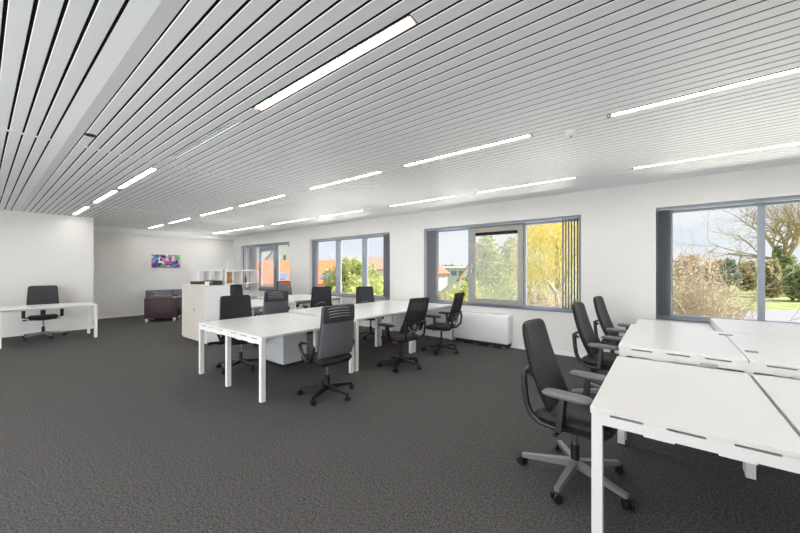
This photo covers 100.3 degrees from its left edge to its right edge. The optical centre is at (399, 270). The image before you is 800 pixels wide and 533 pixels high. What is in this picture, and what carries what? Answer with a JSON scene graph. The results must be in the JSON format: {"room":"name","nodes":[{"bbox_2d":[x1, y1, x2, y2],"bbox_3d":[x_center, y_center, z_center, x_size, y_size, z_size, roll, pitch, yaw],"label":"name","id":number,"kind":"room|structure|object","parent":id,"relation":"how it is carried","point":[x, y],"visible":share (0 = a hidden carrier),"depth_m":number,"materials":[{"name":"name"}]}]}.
{"room":"open-plan office","nodes":[
{"label":"open-plan office","id":0,"kind":"room"},
{"bbox_2d":[0,209,93,333],"bbox_3d":[-10.591,0.076,6.331,2.030,2.768,6.800,0,0,38],"label":"wall","id":1,"kind":"structure","parent":0,"point":[37,249],"depth_m":7.73,"materials":[{"name":"white paint"}]},
{"bbox_2d":[1,325,93,337],"bbox_3d":[-9.786,1.420,5.700,0.014,0.080,6.790,0,0,38],"label":"baseboard","id":2,"kind":"structure","parent":1,"relation":"attached to","point":[91,326],"depth_m":7.75,"materials":[{"name":"white"}]},
{"bbox_2d":[94,231,233,315],"bbox_3d":[-10.132,-0.015,8.791,0.300,2.950,11.230,0,0,38],"label":"wall","id":3,"kind":"structure","parent":0,"point":[123,272],"depth_m":10.77,"materials":[{"name":"white paint"}]},
{"bbox_2d":[97,313,143,318],"bbox_3d":[-7.903,1.420,11.356,0.015,0.080,4.400,0,0,38],"label":"baseboard","id":4,"kind":"structure","parent":3,"relation":"attached to","point":[132,314],"depth_m":10.36,"materials":[{"name":"white"}]},
{"bbox_2d":[94,226,234,240],"bbox_3d":[-7.859,-1.230,11.328,0.120,0.160,4.430,0,0,38],"label":"trim","id":5,"kind":"structure","parent":3,"relation":"attached to","point":[96,228],"depth_m":11.10,"materials":[{"name":"white"}]},
{"bbox_2d":[151,254,179,267],"bbox_3d":[-7.929,-0.295,11.314,0.024,0.440,0.830,0,0,38],"label":"painting","id":6,"kind":"object","parent":3,"relation":"attached to","point":[157,261],"visible":1,"depth_m":11.29,"materials":[{"name":"multicoloured"}]},
{"bbox_2d":[0,0,799,235],"bbox_3d":[-2.855,-1.397,3.040,18.250,0.186,11.230,0,0,38],"label":"ceiling","id":7,"kind":"structure","parent":0,"point":[150,79],"depth_m":2.56,"materials":[{"name":"white metal"}]},
{"bbox_2d":[71,207,89,214],"bbox_3d":[-7.110,-1.327,7.421,1.636,0.035,0.077,0,0,38],"label":"recessed light","id":8,"kind":"object","parent":7,"relation":"in","point":[83,208],"visible":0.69,"depth_m":7.38,"materials":[{"name":"white plastic"}]},
{"bbox_2d":[83,133,96,136],"bbox_3d":[-3.007,-1.306,3.237,0.098,0.009,0.100,0,0,38],"label":"smoke detector","id":9,"kind":"object","parent":7,"relation":"in","point":[85,134],"visible":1,"depth_m":3.23,"materials":[{"name":"black plastic"}]},
{"bbox_2d":[92,190,117,202],"bbox_3d":[-5.341,-1.327,6.023,1.606,0.035,0.077,0,0,38],"label":"recessed light","id":10,"kind":"object","parent":7,"relation":"in","point":[112,192],"visible":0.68,"depth_m":5.98,"materials":[{"name":"white plastic"}]},
{"bbox_2d":[117,168,157,188],"bbox_3d":[-3.850,-1.327,4.845,1.706,0.035,0.077,0,0,38],"label":"recessed light","id":11,"kind":"object","parent":7,"relation":"in","point":[150,170],"visible":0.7,"depth_m":4.77,"materials":[{"name":"white plastic"}]},
{"bbox_2d":[168,218,190,223],"bbox_3d":[-5.918,-1.327,8.930,1.516,0.035,0.077,0,0,38],"label":"recessed light","id":12,"kind":"object","parent":7,"relation":"in","point":[186,218],"visible":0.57,"depth_m":8.87,"materials":[{"name":"white plastic"}]},
{"bbox_2d":[0,128,403,227],"bbox_3d":[-2.127,-1.308,2.470,11.656,0.004,11.218,0,0,38],"label":"trim","id":13,"kind":"structure","parent":7,"relation":"attached to","point":[0,128],"depth_m":4.71,"materials":[{"name":"white metal"}]},
{"bbox_2d":[169,119,241,158],"bbox_3d":[-2.038,-1.327,3.413,1.566,0.035,0.077,0,0,38],"label":"recessed light","id":14,"kind":"object","parent":7,"relation":"in","point":[232,123],"visible":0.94,"depth_m":3.33,"materials":[{"name":"white plastic"}]},
{"bbox_2d":[199,208,233,215],"bbox_3d":[-4.199,-1.327,7.572,1.656,0.035,0.077,0,0,38],"label":"recessed light","id":15,"kind":"object","parent":7,"relation":"in","point":[227,208],"visible":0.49,"depth_m":7.51,"materials":[{"name":"white plastic"}]},
{"bbox_2d":[238,195,285,206],"bbox_3d":[-2.670,-1.327,6.364,1.676,0.035,0.077,0,0,38],"label":"recessed light","id":16,"kind":"object","parent":7,"relation":"in","point":[280,195],"visible":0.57,"depth_m":6.32,"materials":[{"name":"white plastic"}]},
{"bbox_2d":[270,219,307,224],"bbox_3d":[-3.034,-1.327,9.103,1.766,0.035,0.077,0,0,38],"label":"recessed light","id":17,"kind":"object","parent":7,"relation":"in","point":[302,219],"visible":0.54,"depth_m":9.05,"materials":[{"name":"white plastic"}]},
{"bbox_2d":[252,14,418,111],"bbox_3d":[-0.551,-1.327,2.238,1.596,0.035,0.077,0,0,38],"label":"recessed light","id":18,"kind":"object","parent":7,"relation":"in","point":[407,22],"visible":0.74,"depth_m":2.08,"materials":[{"name":"white plastic"}]},
{"bbox_2d":[318,210,361,217],"bbox_3d":[-1.430,-1.327,7.835,1.556,0.035,0.077,0,0,38],"label":"recessed light","id":19,"kind":"object","parent":7,"relation":"in","point":[360,210],"visible":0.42,"depth_m":7.86,"materials":[{"name":"white plastic"}]},
{"bbox_2d":[308,171,382,189],"bbox_3d":[-0.869,-1.327,4.941,1.566,0.035,0.077,0,0,38],"label":"recessed light","id":20,"kind":"object","parent":7,"relation":"in","point":[377,172],"visible":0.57,"depth_m":4.89,"materials":[{"name":"white plastic"}]},
{"bbox_2d":[387,196,455,206],"bbox_3d":[0.371,-1.327,6.412,1.566,0.035,0.077,0,0,38],"label":"recessed light","id":21,"kind":"object","parent":7,"relation":"in","point":[449,196],"visible":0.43,"depth_m":6.38,"materials":[{"name":"white plastic"}]},
{"bbox_2d":[401,133,532,166],"bbox_3d":[0.657,-1.327,3.735,1.596,0.035,0.077,0,0,38],"label":"recessed light","id":22,"kind":"object","parent":7,"relation":"in","point":[530,134],"visible":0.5,"depth_m":3.65,"materials":[{"name":"white plastic"}]},
{"bbox_2d":[475,177,576,193],"bbox_3d":[1.897,-1.327,5.207,1.556,0.035,0.077,0,0,38],"label":"recessed light","id":23,"kind":"object","parent":7,"relation":"in","point":[571,177],"visible":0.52,"depth_m":5.14,"materials":[{"name":"white plastic"}]},
{"bbox_2d":[565,129,577,137],"bbox_3d":[1.611,-1.281,3.143,0.108,0.058,0.110,0,0,38],"label":"smoke detector","id":24,"kind":"object","parent":7,"relation":"attached to","point":[569,133],"visible":1,"depth_m":3.11,"materials":[{"name":"white plastic"}]},
{"bbox_2d":[607,67,799,117],"bbox_3d":[2.399,-1.327,2.358,1.596,0.035,0.077,0,0,38],"label":"recessed light","id":25,"kind":"object","parent":7,"relation":"in","point":[795,70],"visible":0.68,"depth_m":2.46,"materials":[{"name":"white plastic"}]},
{"bbox_2d":[631,142,799,169],"bbox_3d":[3.631,-1.327,3.836,1.596,0.035,0.077,0,0,38],"label":"recessed light","id":26,"kind":"object","parent":7,"relation":"in","point":[795,143],"visible":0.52,"depth_m":3.81,"materials":[{"name":"white plastic"}]},
{"bbox_2d":[0,311,799,532],"bbox_3d":[-2.855,1.520,3.040,18.850,0.120,11.830,0,0,38],"label":"floor","id":27,"kind":"structure","parent":0,"point":[120,430],"depth_m":2.72,"materials":[{"name":"grey carpet"}]},
{"bbox_2d":[21,285,66,340],"bbox_3d":[-7.711,0.902,7.247,0.703,1.115,0.690,0,0,42],"label":"office chair","id":28,"kind":"object","parent":27,"relation":"on","point":[47,294],"visible":0.84,"depth_m":7.32,"materials":[{"name":"black fabric"}]},
{"bbox_2d":[0,302,97,348],"bbox_3d":[-7.258,1.095,6.896,0.800,0.730,1.400,0,0,38],"label":"office desk","id":29,"kind":"object","parent":27,"relation":"on","point":[88,305],"visible":1,"depth_m":6.88,"materials":[{"name":"white"}]},
{"bbox_2d":[146,289,171,297],"bbox_3d":[-7.737,1.060,10.862,0.850,0.800,0.690,0,0,38],"label":"sofa","id":30,"kind":"object","parent":27,"relation":"on","point":[149,293],"visible":0.18,"depth_m":10.95,"materials":[{"name":"fabric"}]},
{"bbox_2d":[144,295,181,321],"bbox_3d":[-6.905,1.090,9.768,0.770,0.740,0.730,0,0,-22],"label":"armchair","id":31,"kind":"object","parent":27,"relation":"on","point":[156,306],"visible":0.98,"depth_m":9.46,"materials":[{"name":"brown leather"}]},
{"bbox_2d":[171,289,181,295],"bbox_3d":[-7.163,1.060,11.588,0.850,0.800,1.100,0,0,38],"label":"sofa","id":32,"kind":"object","parent":27,"relation":"on","point":[178,292],"visible":0.06,"depth_m":11.42,"materials":[{"name":"fabric"}]},
{"bbox_2d":[182,284,229,344],"bbox_3d":[-4.093,0.881,7.014,1.244,1.157,0.460,0,0,38],"label":"base cabinet","id":33,"kind":"object","parent":27,"relation":"on","point":[200,302],"visible":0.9,"depth_m":6.71,"materials":[{"name":"white"}]},
{"bbox_2d":[190,281,203,283],"bbox_3d":[-4.350,0.272,7.172,0.244,0.062,0.184,0,0,33],"label":"tray","id":34,"kind":"object","parent":33,"relation":"on","point":[191,282],"visible":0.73,"depth_m":7.10,"materials":[{"name":"grey"}]},
{"bbox_2d":[204,280,221,284],"bbox_3d":[-3.839,0.258,6.835,0.440,0.090,0.175,0,0,35],"label":"tray","id":35,"kind":"object","parent":33,"relation":"on","point":[206,282],"visible":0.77,"depth_m":6.75,"materials":[{"name":"grey"}]},
{"bbox_2d":[192,270,221,280],"bbox_3d":[-5.005,0.725,8.665,0.380,1.470,0.590,0,0,38],"label":"cube shelf","id":36,"kind":"object","parent":27,"relation":"on","point":[195,273],"visible":0.2,"depth_m":8.60,"materials":[{"name":"white wood"}]},
{"bbox_2d":[230,285,242,294],"bbox_3d":[-4.158,0.920,8.411,0.685,1.081,0.716,0,0,-34],"label":"office chair","id":37,"kind":"object","parent":27,"relation":"on","point":[234,289],"visible":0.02,"depth_m":8.72,"materials":[{"name":"black fabric"}]},
{"bbox_2d":[216,295,258,373],"bbox_3d":[-2.362,0.925,5.003,0.671,1.070,0.681,0,0,-45],"label":"office chair","id":38,"kind":"object","parent":27,"relation":"on","point":[232,306],"visible":0.64,"depth_m":5.04,"materials":[{"name":"black fabric"}]},
{"bbox_2d":[222,270,257,315],"bbox_3d":[-4.497,0.725,9.309,0.380,1.470,0.930,0,0,38],"label":"cube shelf","id":39,"kind":"object","parent":27,"relation":"on","point":[253,282],"visible":0.41,"depth_m":9.49,"materials":[{"name":"white wood"}]},
{"bbox_2d":[227,272,232,282],"bbox_3d":[-4.611,0.205,9.036,0.150,0.306,0.150,0,0,38],"label":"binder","id":40,"kind":"object","parent":39,"relation":"on","point":[229,274],"visible":0.97,"depth_m":8.99,"materials":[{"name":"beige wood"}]},
{"bbox_2d":[242,299,293,344],"bbox_3d":[-3.364,1.095,7.476,1.650,0.730,1.140,0,0,38],"label":"desk","id":41,"kind":"object","parent":27,"relation":"on","point":[256,304],"visible":0.23,"depth_m":7.39,"materials":[{"name":"white"}]},
{"bbox_2d":[254,291,288,346],"bbox_3d":[-2.417,0.925,6.405,0.663,1.070,0.684,0,0,-40],"label":"office chair","id":42,"kind":"object","parent":27,"relation":"on","point":[274,302],"visible":0.56,"depth_m":6.18,"materials":[{"name":"black fabric"}]},
{"bbox_2d":[198,312,353,403],"bbox_3d":[-1.731,1.095,4.688,1.670,0.730,1.390,0,0,38],"label":"desk","id":43,"kind":"object","parent":27,"relation":"on","point":[252,329],"visible":0.87,"depth_m":4.32,"materials":[{"name":"white"}]},
{"bbox_2d":[266,332,306,365],"bbox_3d":[-1.814,1.179,5.309,0.510,0.559,0.420,0,0,38],"label":"base cabinet","id":44,"kind":"object","parent":27,"relation":"on","point":[283,350],"visible":0.55,"depth_m":5.12,"materials":[{"name":"grey"}]},
{"bbox_2d":[277,281,298,309],"bbox_3d":[-3.180,0.886,9.550,0.714,1.147,0.685,0,0,44],"label":"office chair","id":45,"kind":"object","parent":27,"relation":"on","point":[281,285],"visible":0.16,"depth_m":9.79,"materials":[{"name":"black fabric"}]},
{"bbox_2d":[256,294,341,315],"bbox_3d":[-2.566,1.073,8.487,1.650,0.775,1.405,0,0,38],"label":"desk","id":46,"kind":"object","parent":27,"relation":"on","point":[302,299],"visible":0.39,"depth_m":8.33,"materials":[{"name":"white"}]},
{"bbox_2d":[302,286,331,333],"bbox_3d":[-1.830,0.910,7.511,0.683,1.101,0.666,0,0,-30],"label":"office chair","id":47,"kind":"object","parent":27,"relation":"on","point":[320,296],"visible":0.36,"depth_m":7.26,"materials":[{"name":"black fabric"}]},
{"bbox_2d":[296,303,354,405],"bbox_3d":[-0.825,0.925,3.907,0.674,1.070,0.679,0,0,41],"label":"office chair","id":48,"kind":"object","parent":27,"relation":"on","point":[336,340],"visible":1,"depth_m":3.73,"materials":[{"name":"black fabric"}]},
{"bbox_2d":[288,305,412,371],"bbox_3d":[-0.851,1.077,5.802,1.670,0.765,1.380,0,0,38],"label":"desk","id":49,"kind":"object","parent":27,"relation":"on","point":[362,312],"visible":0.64,"depth_m":5.55,"materials":[{"name":"white laminate"},{"name":"white metal"}]},
{"bbox_2d":[355,286,383,339],"bbox_3d":[-0.615,0.915,7.279,0.661,1.090,0.684,0,0,-34],"label":"office chair","id":50,"kind":"object","parent":27,"relation":"on","point":[364,294],"visible":0.42,"depth_m":7.46,"materials":[{"name":"black fabric"}]},
{"bbox_2d":[377,297,429,372],"bbox_3d":[0.059,0.927,5.043,0.756,1.066,0.682,0,0,44],"label":"office chair","id":51,"kind":"object","parent":27,"relation":"on","point":[414,319],"visible":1,"depth_m":4.86,"materials":[{"name":"black fabric"}]},
{"bbox_2d":[354,300,452,352],"bbox_3d":[0.027,1.087,6.912,1.670,0.745,1.380,0,0,38],"label":"desk","id":52,"kind":"object","parent":27,"relation":"on","point":[389,303],"visible":0.35,"depth_m":6.92,"materials":[{"name":"white laminate"},{"name":"white metal"}]},
{"bbox_2d":[421,292,464,354],"bbox_3d":[0.770,0.924,5.992,0.718,1.071,0.679,0,0,31],"label":"office chair","id":53,"kind":"object","parent":27,"relation":"on","point":[455,311],"visible":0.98,"depth_m":5.85,"materials":[{"name":"black fabric"}]},
{"bbox_2d":[454,311,511,348],"bbox_3d":[1.602,1.148,6.527,1.120,0.624,0.225,0,0,38],"label":"radiator","id":54,"kind":"object","parent":27,"relation":"on","point":[491,329],"visible":0.85,"depth_m":6.37,"materials":[{"name":"white metal"}]},
{"bbox_2d":[462,311,503,314],"bbox_3d":[1.587,0.838,6.524,0.880,0.003,0.130,0,0,38],"label":"grille","id":55,"kind":"object","parent":54,"relation":"attached to","point":[463,312],"depth_m":6.52,"materials":[{"name":"grey metal"}]},
{"bbox_2d":[517,318,634,510],"bbox_3d":[1.210,0.922,2.328,0.742,1.075,0.713,0,0,44],"label":"office chair","id":56,"kind":"object","parent":27,"relation":"on","point":[561,410],"visible":0.89,"depth_m":2.34,"materials":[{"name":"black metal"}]},
{"bbox_2d":[571,302,633,392],"bbox_3d":[2.317,0.922,3.712,0.734,1.075,0.732,0,0,44],"label":"office chair","id":57,"kind":"object","parent":27,"relation":"on","point":[596,358],"visible":0.73,"depth_m":3.75,"materials":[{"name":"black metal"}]},
{"bbox_2d":[590,296,630,371],"bbox_3d":[3.097,0.922,4.636,0.732,1.075,0.734,0,0,-44],"label":"office chair","id":58,"kind":"object","parent":27,"relation":"on","point":[606,324],"visible":0.5,"depth_m":4.74,"materials":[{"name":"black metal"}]},
{"bbox_2d":[590,356,799,532],"bbox_3d":[2.051,1.095,1.830,1.570,0.730,1.345,0,0,38],"label":"desk","id":59,"kind":"object","parent":27,"relation":"on","point":[728,414],"visible":1,"depth_m":1.77,"materials":[{"name":"white laminate"},{"name":"white metal"}]},
{"bbox_2d":[618,324,799,469],"bbox_3d":[2.920,1.047,2.925,1.565,0.826,1.409,0,0,38],"label":"desk","id":60,"kind":"object","parent":27,"relation":"on","point":[750,354],"visible":0.86,"depth_m":2.73,"materials":[{"name":"white laminate"},{"name":"white metal"}]},
{"bbox_2d":[708,360,777,376],"bbox_3d":[2.924,0.734,2.929,0.384,0.138,0.822,0,0,38],"label":"cable tray","id":61,"kind":"object","parent":60,"relation":"on","point":[726,360],"depth_m":2.63,"materials":[{"name":"white metal"}]},
{"bbox_2d":[636,318,799,379],"bbox_3d":[3.757,1.050,3.980,1.560,0.820,1.255,0,0,38],"label":"desk","id":62,"kind":"object","parent":27,"relation":"on","point":[716,324],"visible":0.42,"depth_m":3.92,"materials":[{"name":"white laminate"},{"name":"white metal"}]},
{"bbox_2d":[234,163,799,379],"bbox_3d":[0.720,-0.015,7.563,18.850,2.950,0.300,0,0,38],"label":"wall","id":63,"kind":"structure","parent":0,"point":[618,224],"depth_m":5.49,"materials":[{"name":"white paint"}]},
{"bbox_2d":[244,243,289,290],"bbox_3d":[-4.743,-0.100,11.836,3.200,1.650,0.260,0,0,38],"label":"window","id":64,"kind":"structure","parent":63,"relation":"in","point":[251,252],"depth_m":12.10,"materials":[{"name":"grey metal"}]},
{"bbox_2d":[243,242,289,287],"bbox_3d":[-4.756,-0.124,11.820,3.176,1.598,0.084,0,0,38],"label":"vertical blind","id":65,"kind":"object","parent":64,"relation":"attached to","point":[244,247],"visible":0.92,"depth_m":12.71,"materials":[{"name":"grey fabric"}]},
{"bbox_2d":[310,235,389,299],"bbox_3d":[-1.421,-0.100,9.210,3.170,1.650,0.260,0,0,38],"label":"window","id":66,"kind":"structure","parent":63,"relation":"in","point":[364,239],"depth_m":9.28,"materials":[{"name":"grey metal"}]},
{"bbox_2d":[312,233,389,296],"bbox_3d":[-1.433,-0.124,9.194,3.146,1.598,0.083,0,0,38],"label":"vertical blind","id":67,"kind":"object","parent":66,"relation":"attached to","point":[386,236],"visible":0.73,"depth_m":8.34,"materials":[{"name":"grey fabric"}]},
{"bbox_2d":[259,310,585,357],"bbox_3d":[0.622,1.427,7.439,18.249,0.065,0.014,0,0,38],"label":"baseboard","id":68,"kind":"structure","parent":63,"relation":"attached to","point":[360,324],"depth_m":7.13,"materials":[{"name":"white"}]},
{"bbox_2d":[429,218,580,312],"bbox_3d":[1.849,-0.100,6.626,3.155,1.650,0.260,0,0,38],"label":"window","id":69,"kind":"structure","parent":63,"relation":"in","point":[521,229],"depth_m":6.40,"materials":[{"name":"grey metal"}]},
{"bbox_2d":[426,215,580,308],"bbox_3d":[1.837,-0.124,6.610,3.131,1.598,0.084,0,0,38],"label":"vertical blind","id":70,"kind":"object","parent":69,"relation":"attached to","point":[432,234],"visible":0.89,"depth_m":6.45,"materials":[{"name":"grey fabric"}]},
{"bbox_2d":[656,200,799,323],"bbox_3d":[5.107,-0.100,4.051,3.170,1.650,0.260,0,0,38],"label":"window","id":71,"kind":"structure","parent":63,"relation":"in","point":[760,206],"depth_m":4.63,"materials":[{"name":"grey metal"}]},
{"bbox_2d":[657,195,799,315],"bbox_3d":[5.095,-0.124,4.035,3.146,1.598,0.083,0,0,38],"label":"vertical blind","id":72,"kind":"object","parent":71,"relation":"attached to","point":[667,209],"visible":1,"depth_m":4.90,"materials":[{"name":"grey fabric"}]},
{"label":"outside","id":73,"kind":"structure","parent":0,"visible":0},
{"bbox_2d":[355,278,799,309],"bbox_3d":[64.236,4.560,81.282,320.000,0.200,192.800,0,0,38],"label":"lawn","id":74,"kind":"structure","parent":73,"point":[784,299],"depth_m":48.92,"materials":[{"name":"green plant"}]},
{"bbox_2d":[264,243,333,259],"bbox_3d":[-13.070,0.230,44.821,5.700,8.460,8.700,0,0,17],"label":"house","id":75,"kind":"structure","parent":74,"relation":"on","point":[323,254],"depth_m":41.49,"materials":[{"name":"white"}]},
{"bbox_2d":[258,260,351,287],"bbox_3d":[-8.166,1.805,28.500,7.400,5.310,7.700,0,0,0],"label":"house","id":76,"kind":"structure","parent":74,"relation":"on","point":[267,265],"depth_m":26.68,"materials":[{"name":"orange brick"}]},
{"bbox_2d":[321,257,377,292],"bbox_3d":[-3.317,1.793,21.756,3.815,5.343,3.566,0,0,0],"label":"tree","id":77,"kind":"object","parent":74,"relation":"on","point":[357,269],"visible":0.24,"depth_m":21.61,"materials":[{"name":"green plant"}]},
{"bbox_2d":[331,274,382,294],"bbox_3d":[-2.056,2.317,17.043,3.423,4.295,1.790,0,0,-10],"label":"leafy shrub","id":78,"kind":"object","parent":74,"relation":"on","point":[358,279],"visible":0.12,"depth_m":16.71,"materials":[{"name":"green plant"}]},
{"bbox_2d":[368,275,382,295],"bbox_3d":[-0.717,2.312,11.536,1.897,4.302,1.111,0,0,-15],"label":"leafy shrub","id":79,"kind":"object","parent":74,"relation":"on","point":[379,280],"visible":0.07,"depth_m":11.32,"materials":[{"name":"green plant"}]},
{"bbox_2d":[368,257,382,294],"bbox_3d":[-2.782,1.430,40.422,3.300,6.060,5.700,0,0,-14],"label":"house","id":80,"kind":"structure","parent":74,"relation":"on","point":[378,261],"depth_m":38.69,"materials":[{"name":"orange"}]},
{"bbox_2d":[439,265,449,298],"bbox_3d":[4.255,1.680,52.633,4.100,5.560,6.700,0,0,-29],"label":"house","id":81,"kind":"structure","parent":74,"relation":"on","point":[443,272],"depth_m":50.48,"materials":[{"name":"white paint"}]},
{"bbox_2d":[439,290,451,299],"bbox_3d":[1.793,2.681,15.020,2.553,3.563,1.759,0,0,0],"label":"leafy shrub","id":82,"kind":"object","parent":74,"relation":"on","point":[446,292],"visible":0.03,"depth_m":14.84,"materials":[{"name":"green plant"}]},
{"bbox_2d":[442,264,462,266],"bbox_3d":[16.061,1.221,104.019,8.984,6.501,4.881,0,0,0],"label":"trees","id":83,"kind":"object","parent":74,"relation":"on","point":[448,265],"visible":0.08,"depth_m":103.50,"materials":[{"name":"green plant"}]},
{"bbox_2d":[443,267,465,293],"bbox_3d":[10.405,1.880,66.000,6.200,5.160,8.700,0,0,0],"label":"house","id":84,"kind":"structure","parent":74,"relation":"on","point":[455,272],"depth_m":62.00,"materials":[{"name":"grey"}]},
{"bbox_2d":[446,281,484,300],"bbox_3d":[2.411,2.416,12.984,2.416,4.093,1.758,0,0,0],"label":"leafy shrub","id":85,"kind":"object","parent":74,"relation":"on","point":[478,293],"visible":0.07,"depth_m":13.02,"materials":[{"name":"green plant"}]},
{"bbox_2d":[456,265,477,290],"bbox_3d":[10.536,1.680,48.866,3.700,5.560,6.700,0,0,17],"label":"house","id":86,"kind":"structure","parent":74,"relation":"on","point":[464,273],"depth_m":46.26,"materials":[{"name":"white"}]},
{"bbox_2d":[460,235,511,300],"bbox_3d":[6.426,0.975,24.985,4.614,7.445,4.792,0,0,44],"label":"leafy tree","id":87,"kind":"object","parent":74,"relation":"on","point":[486,255],"visible":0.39,"depth_m":24.34,"materials":[{"name":"green plant"}]},
{"bbox_2d":[479,280,530,306],"bbox_3d":[5.466,2.569,18.075,3.825,4.035,3.118,0,0,-38],"label":"leafy shrub","id":88,"kind":"object","parent":74,"relation":"on","point":[496,293],"visible":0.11,"depth_m":17.82,"materials":[{"name":"green plant"}]},
{"bbox_2d":[494,236,533,286],"bbox_3d":[10.304,0.785,31.197,4.685,7.852,4.312,0,0,-40],"label":"leafy tree","id":89,"kind":"object","parent":74,"relation":"on","point":[506,250],"visible":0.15,"depth_m":30.60,"materials":[{"name":"green plant"}]},
{"bbox_2d":[477,267,576,306],"bbox_3d":[6.843,2.200,14.610,5.445,4.914,5.965,0,0,-30],"label":"bare shrub","id":90,"kind":"object","parent":74,"relation":"on","point":[532,301],"visible":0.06,"depth_m":14.32,"materials":[{"name":"beige plant"}]},
{"bbox_2d":[527,284,547,305],"bbox_3d":[7.956,2.608,19.472,1.785,3.709,1.657,0,0,0],"label":"leafy shrub","id":91,"kind":"object","parent":74,"relation":"on","point":[531,284],"visible":0.11,"depth_m":19.21,"materials":[{"name":"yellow plant"}]},
{"bbox_2d":[506,221,576,302],"bbox_3d":[10.375,-0.462,20.972,6.898,9.851,4.988,0,0,5],"label":"willow tree","id":92,"kind":"object","parent":74,"relation":"on","point":[546,238],"visible":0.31,"depth_m":20.70,"materials":[{"name":"yellow plant"}]},
{"bbox_2d":[527,270,576,307],"bbox_3d":[5.043,2.220,9.599,5.458,4.608,4.863,0,0,0],"label":"bare shrub","id":93,"kind":"object","parent":74,"relation":"on","point":[558,291],"visible":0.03,"depth_m":9.36,"materials":[{"name":"beige plant"}]},
{"bbox_2d":[673,253,703,289],"bbox_3d":[63.819,0.448,73.795,6.719,8.815,5.924,0,0,0],"label":"bare shrub","id":94,"kind":"object","parent":74,"relation":"on","point":[685,260],"visible":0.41,"depth_m":73.35,"materials":[{"name":"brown plant"}]},
{"bbox_2d":[702,257,725,289],"bbox_3d":[72.029,0.868,75.719,6.056,7.761,5.342,0,0,0],"label":"bare shrub","id":95,"kind":"object","parent":74,"relation":"on","point":[720,259],"visible":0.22,"depth_m":75.60,"materials":[{"name":"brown plant"}]},
{"bbox_2d":[673,275,776,318],"bbox_3d":[20.664,2.316,22.168,6.333,4.678,4.419,0,0,-12],"label":"bare shrub","id":96,"kind":"object","parent":74,"relation":"on","point":[735,294],"visible":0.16,"depth_m":21.56,"materials":[{"name":"beige plant"}]},
{"bbox_2d":[716,258,741,297],"bbox_3d":[53.270,1.161,54.088,3.022,6.609,3.406,0,0,32],"label":"conifer tree","id":97,"kind":"object","parent":74,"relation":"on","point":[732,262],"visible":0.72,"depth_m":53.54,"materials":[{"name":"green plant"}]},
{"bbox_2d":[673,235,799,321],"bbox_3d":[13.751,1.340,15.654,7.767,6.304,7.043,0,0,-21],"label":"bare shrub","id":98,"kind":"object","parent":74,"relation":"on","point":[688,304],"visible":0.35,"depth_m":15.33,"materials":[{"name":"beige plant"}]},
{"bbox_2d":[673,203,799,274],"bbox_3d":[70.415,-8.750,64.423,33.470,26.459,22.814,0,0,0],"label":"bare tree","id":99,"kind":"object","parent":74,"relation":"on","point":[785,258],"visible":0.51,"depth_m":61.84,"materials":[{"name":"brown plant"}]},
{"bbox_2d":[736,259,756,290],"bbox_3d":[74.871,1.260,71.736,5.349,7.432,4.921,0,0,0],"label":"shrub","id":100,"kind":"object","parent":74,"relation":"on","point":[749,278],"visible":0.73,"depth_m":71.15,"materials":[{"name":"green plant"}]},
{"bbox_2d":[755,257,783,297],"bbox_3d":[60.965,1.255,54.825,4.509,6.936,4.360,0,0,0],"label":"shrub","id":101,"kind":"object","parent":74,"relation":"on","point":[773,270],"visible":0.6,"depth_m":54.21,"materials":[{"name":"green plant"}]},
{"bbox_2d":[779,262,799,300],"bbox_3d":[57.790,1.840,47.862,5.177,6.024,4.669,0,0,0],"label":"shrub","id":102,"kind":"object","parent":74,"relation":"on","point":[793,279],"visible":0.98,"depth_m":47.72,"materials":[{"name":"green plant"}]},
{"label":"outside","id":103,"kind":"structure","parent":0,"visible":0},
{"bbox_2d":[673,310,799,321],"bbox_3d":[42.891,4.445,30.436,49.412,0.030,12.882,0,0,-1],"label":"road","id":104,"kind":"structure","parent":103,"point":[772,315],"depth_m":32.54,"materials":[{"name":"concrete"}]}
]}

